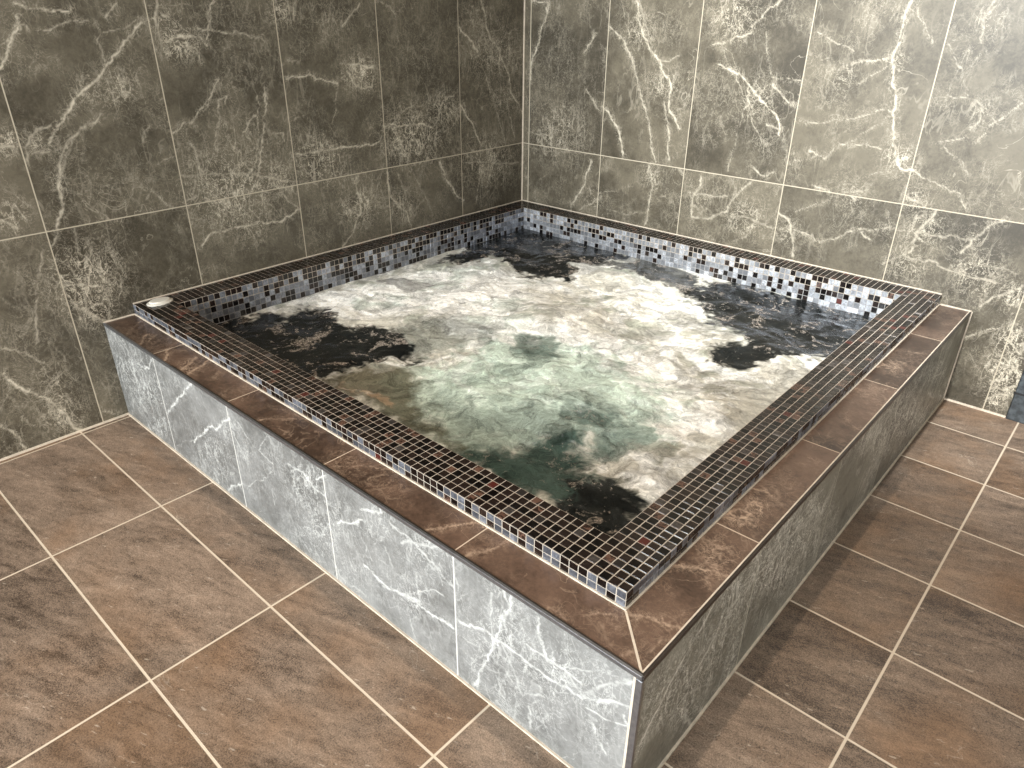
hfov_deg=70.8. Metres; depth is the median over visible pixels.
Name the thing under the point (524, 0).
trim
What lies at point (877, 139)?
wall
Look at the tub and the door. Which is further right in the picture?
the door
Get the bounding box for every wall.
[0,0,523,458]
[523,0,1023,415]
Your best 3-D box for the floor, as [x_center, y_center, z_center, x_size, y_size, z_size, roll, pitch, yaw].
[-0.372,1.123,0.821,4.540,0.080,6.270,23,35,36]
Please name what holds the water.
in the tub
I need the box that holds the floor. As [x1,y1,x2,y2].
[0,400,1023,767]
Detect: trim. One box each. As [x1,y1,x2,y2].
[0,412,128,460]
[521,0,524,199]
[944,398,1005,417]
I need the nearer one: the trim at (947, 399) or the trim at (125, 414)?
the trim at (125, 414)
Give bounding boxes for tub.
[103,200,972,767]
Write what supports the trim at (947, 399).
attached to the wall at (877, 139)
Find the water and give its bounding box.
[217,228,872,536]
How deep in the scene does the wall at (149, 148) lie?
2.53 m
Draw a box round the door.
[1006,371,1023,423]
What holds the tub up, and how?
on the floor

